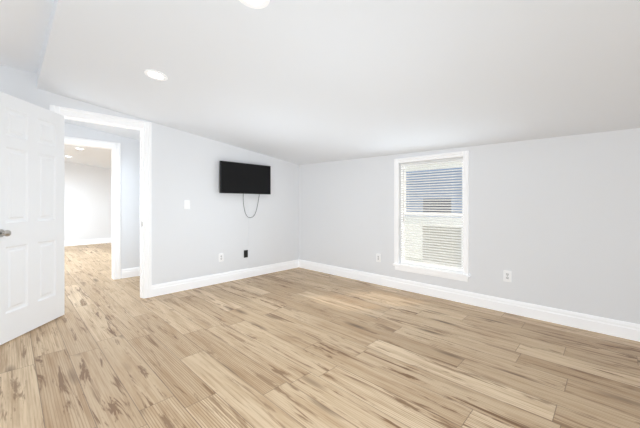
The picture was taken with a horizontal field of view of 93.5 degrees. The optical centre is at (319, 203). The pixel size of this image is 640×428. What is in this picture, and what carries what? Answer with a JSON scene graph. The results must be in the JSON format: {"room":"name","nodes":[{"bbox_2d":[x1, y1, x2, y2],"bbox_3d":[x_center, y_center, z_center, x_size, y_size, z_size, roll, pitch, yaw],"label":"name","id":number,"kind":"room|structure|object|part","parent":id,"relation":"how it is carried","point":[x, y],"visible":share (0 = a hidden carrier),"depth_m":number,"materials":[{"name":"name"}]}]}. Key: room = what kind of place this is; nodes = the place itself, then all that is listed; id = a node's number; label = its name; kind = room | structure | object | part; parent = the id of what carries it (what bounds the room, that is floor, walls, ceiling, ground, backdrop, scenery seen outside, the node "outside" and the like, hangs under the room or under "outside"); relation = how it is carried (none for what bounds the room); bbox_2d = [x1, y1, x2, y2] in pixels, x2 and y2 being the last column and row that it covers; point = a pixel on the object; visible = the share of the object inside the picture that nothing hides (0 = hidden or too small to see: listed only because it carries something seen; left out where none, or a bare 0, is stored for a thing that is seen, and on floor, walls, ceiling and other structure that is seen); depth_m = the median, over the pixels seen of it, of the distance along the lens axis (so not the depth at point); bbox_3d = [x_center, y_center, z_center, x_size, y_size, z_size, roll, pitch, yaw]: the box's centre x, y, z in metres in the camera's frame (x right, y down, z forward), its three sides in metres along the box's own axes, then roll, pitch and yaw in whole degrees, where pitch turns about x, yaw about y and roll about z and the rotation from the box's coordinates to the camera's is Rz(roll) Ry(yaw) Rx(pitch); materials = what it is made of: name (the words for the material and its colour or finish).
{"room":"empty bedroom","nodes":[
{"label":"empty bedroom","id":0,"kind":"room"},
{"bbox_2d":[0,0,53,72],"bbox_3d":[-3.727,-1.399,2.505,13.140,0.663,1.970,0,0,44],"label":"ceiling","id":1,"kind":"structure","parent":0,"point":[23,26],"depth_m":2.23,"materials":[{"name":"white paint"}]},
{"bbox_2d":[65,162,111,240],"bbox_3d":[-7.125,-0.211,8.353,0.120,2.763,5.400,0,0,44],"label":"wall","id":2,"kind":"structure","parent":0,"point":[88,202],"depth_m":8.69,"materials":[{"name":"white paint"}]},
{"bbox_2d":[65,238,111,245],"bbox_3d":[-7.077,1.099,8.307,0.015,0.142,5.400,0,0,44],"label":"baseboard","id":3,"kind":"structure","parent":2,"relation":"attached to","point":[106,240],"depth_m":8.68,"materials":[{"name":"white wood"}]},
{"bbox_2d":[65,123,139,277],"bbox_3d":[-3.298,-0.105,4.644,0.120,2.550,5.400,0,0,44],"label":"wall","id":4,"kind":"structure","parent":0,"point":[130,203],"depth_m":4.81,"materials":[{"name":"white paint"}]},
{"bbox_2d":[65,136,120,279],"bbox_3d":[-3.541,0.110,4.393,0.162,2.120,1.040,0,0,44],"label":"door frame","id":5,"kind":"structure","parent":4,"relation":"attached to","point":[117,208],"depth_m":4.68,"materials":[{"name":"white wood"}]},
{"bbox_2d":[122,267,139,277],"bbox_3d":[-2.244,1.099,5.635,0.015,0.142,2.510,0,0,44],"label":"baseboard","id":6,"kind":"structure","parent":4,"relation":"attached to","point":[130,272],"depth_m":4.82,"materials":[{"name":"white wood"}]},
{"bbox_2d":[0,65,247,284],"bbox_3d":[-2.314,-0.077,3.691,0.120,2.495,5.400,0,0,44],"label":"wall","id":7,"kind":"structure","parent":0,"point":[203,232],"depth_m":4.10,"materials":[{"name":"white paint"}]},
{"bbox_2d":[50,105,150,298],"bbox_3d":[-2.505,0.075,3.493,0.162,2.190,0.950,0,0,44],"label":"door frame","id":8,"kind":"structure","parent":7,"relation":"attached to","point":[87,115],"depth_m":3.74,"materials":[{"name":"white wood"}]},
{"bbox_2d":[0,91,64,344],"bbox_3d":[-2.674,0.117,2.774,0.617,2.082,0.543,0,0,44],"label":"door leaf","id":9,"kind":"structure","parent":8,"relation":"attached to","point":[32,216],"depth_m":2.75,"materials":[{"name":"white wood"}]},
{"bbox_3d":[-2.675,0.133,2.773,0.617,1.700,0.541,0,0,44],"label":"knob","id":10,"kind":"part","parent":9,"relation":"part of","materials":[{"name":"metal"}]},
{"bbox_2d":[184,201,189,208],"bbox_3d":[-1.812,0.010,4.109,0.018,0.115,0.070,0,0,44],"label":"light switch","id":11,"kind":"object","parent":7,"relation":"attached to","point":[186,204],"visible":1,"depth_m":4.11,"materials":[{"name":"white plastic"}]},
{"bbox_2d":[219,253,222,261],"bbox_3d":[-1.467,0.795,4.471,0.009,0.115,0.070,0,0,44],"label":"electrical outlet","id":12,"kind":"object","parent":7,"relation":"attached to","point":[220,257],"visible":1,"depth_m":4.46,"materials":[{"name":"white plastic"}]},
{"bbox_2d":[219,161,270,193],"bbox_3d":[-1.163,-0.395,4.720,0.098,0.470,0.890,0,0,44],"label":"wall-mounted tv","id":13,"kind":"object","parent":7,"relation":"attached to","point":[240,178],"visible":1,"depth_m":4.65,"materials":[{"name":"black plastic"}]},
{"bbox_2d":[244,250,247,257],"bbox_3d":[-1.175,0.790,4.773,0.009,0.115,0.070,0,0,44],"label":"electrical outlet","id":14,"kind":"object","parent":7,"relation":"attached to","point":[245,253],"visible":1,"depth_m":4.77,"materials":[{"name":"black plastic"}]},
{"bbox_2d":[248,150,298,267],"bbox_3d":[-0.768,0.155,5.197,0.004,2.030,1.085,0,0,44],"label":"wall","id":15,"kind":"structure","parent":0,"point":[273,229],"depth_m":5.19,"materials":[{"name":"white paint"}]},
{"bbox_2d":[151,260,298,296],"bbox_3d":[-1.266,1.099,4.674,0.015,0.142,2.470,0,0,44],"label":"baseboard","id":16,"kind":"structure","parent":15,"relation":"attached to","point":[176,286],"depth_m":4.42,"materials":[{"name":"white wood"}]},
{"bbox_2d":[0,243,639,427],"bbox_3d":[-2.440,1.230,3.834,13.140,0.120,5.670,0,0,44],"label":"floor","id":17,"kind":"structure","parent":0,"point":[298,347],"depth_m":2.22,"materials":[{"name":"brown wood"}]},
{"bbox_2d":[36,0,639,169],"bbox_3d":[-1.754,-1.162,4.541,13.140,1.135,3.700,0,0,44],"label":"ceiling","id":18,"kind":"structure","parent":0,"point":[299,82],"depth_m":2.12,"materials":[{"name":"white paint"}]},
{"bbox_2d":[144,69,167,80],"bbox_3d":[-1.347,-1.059,2.475,0.170,0.027,0.169,0,0,44],"label":"recessed light","id":19,"kind":"object","parent":18,"relation":"in","point":[156,75],"visible":1,"depth_m":2.47,"materials":[{"name":"white"}]},
{"bbox_2d":[239,0,269,8],"bbox_3d":[-0.335,-1.034,1.494,0.170,0.027,0.169,0,0,44],"label":"recessed light","id":20,"kind":"object","parent":18,"relation":"in","point":[257,4],"visible":1,"depth_m":1.54,"materials":[{"name":"white"}]},
{"bbox_2d":[299,128,639,324],"bbox_3d":[-0.519,0.161,5.816,13.140,2.017,0.150,0,0,44],"label":"wall","id":21,"kind":"structure","parent":0,"point":[554,222],"depth_m":3.13,"materials":[{"name":"white paint"}]},
{"bbox_2d":[376,254,380,261],"bbox_3d":[0.849,0.783,4.378,0.070,0.115,0.009,0,0,44],"label":"electrical outlet","id":22,"kind":"object","parent":21,"relation":"attached to","point":[378,257],"visible":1,"depth_m":4.37,"materials":[{"name":"white plastic"}]},
{"bbox_2d":[394,151,468,281],"bbox_3d":[1.386,0.142,3.852,0.970,1.529,0.019,0,0,44],"label":"window","id":23,"kind":"structure","parent":21,"relation":"in","point":[464,155],"depth_m":3.70,"materials":[{"name":"white wood"}]},
{"bbox_2d":[401,157,462,272],"bbox_3d":[1.417,0.131,3.884,0.826,1.378,0.042,0,0,44],"label":"window blinds","id":24,"kind":"object","parent":23,"relation":"attached to","point":[444,161],"visible":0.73,"depth_m":3.86,"materials":[{"name":"white plastic"}]},
{"bbox_2d":[393,263,469,276],"bbox_3d":[1.401,0.839,3.867,1.000,0.026,0.095,0,0,44],"label":"window sill","id":25,"kind":"structure","parent":21,"relation":"attached to","point":[433,270],"depth_m":3.80,"materials":[{"name":"white wood"}]},
{"bbox_2d":[401,160,462,270],"bbox_3d":[1.455,0.132,3.923,0.846,1.387,0.070,0,0,44],"label":"window unit","id":26,"kind":"structure","parent":21,"relation":"in","point":[430,216],"depth_m":3.96,"materials":[{"name":"white plastic"}]},
{"bbox_2d":[299,259,639,341],"bbox_3d":[1.829,1.099,3.425,6.200,0.142,0.015,0,0,44],"label":"baseboard","id":27,"kind":"structure","parent":21,"relation":"attached to","point":[617,328],"depth_m":3.29,"materials":[{"name":"white wood"}]},
{"bbox_2d":[504,270,510,281],"bbox_3d":[2.020,0.778,3.244,0.070,0.115,0.009,0,0,44],"label":"electrical outlet","id":28,"kind":"object","parent":21,"relation":"attached to","point":[507,276],"visible":1,"depth_m":3.24,"materials":[{"name":"white plastic"}]},
{"bbox_3d":[13.579,1.920,20.004,60.000,0.100,39.850,0,0,44],"label":"ground","id":29,"kind":"structure","parent":0,"visible":0},
{"bbox_2d":[405,162,461,266],"bbox_3d":[4.584,-0.430,10.722,24.000,4.600,3.700,0,0,44],"label":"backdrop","id":30,"kind":"object","parent":29,"relation":"on","point":[434,206],"depth_m":9.77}
]}

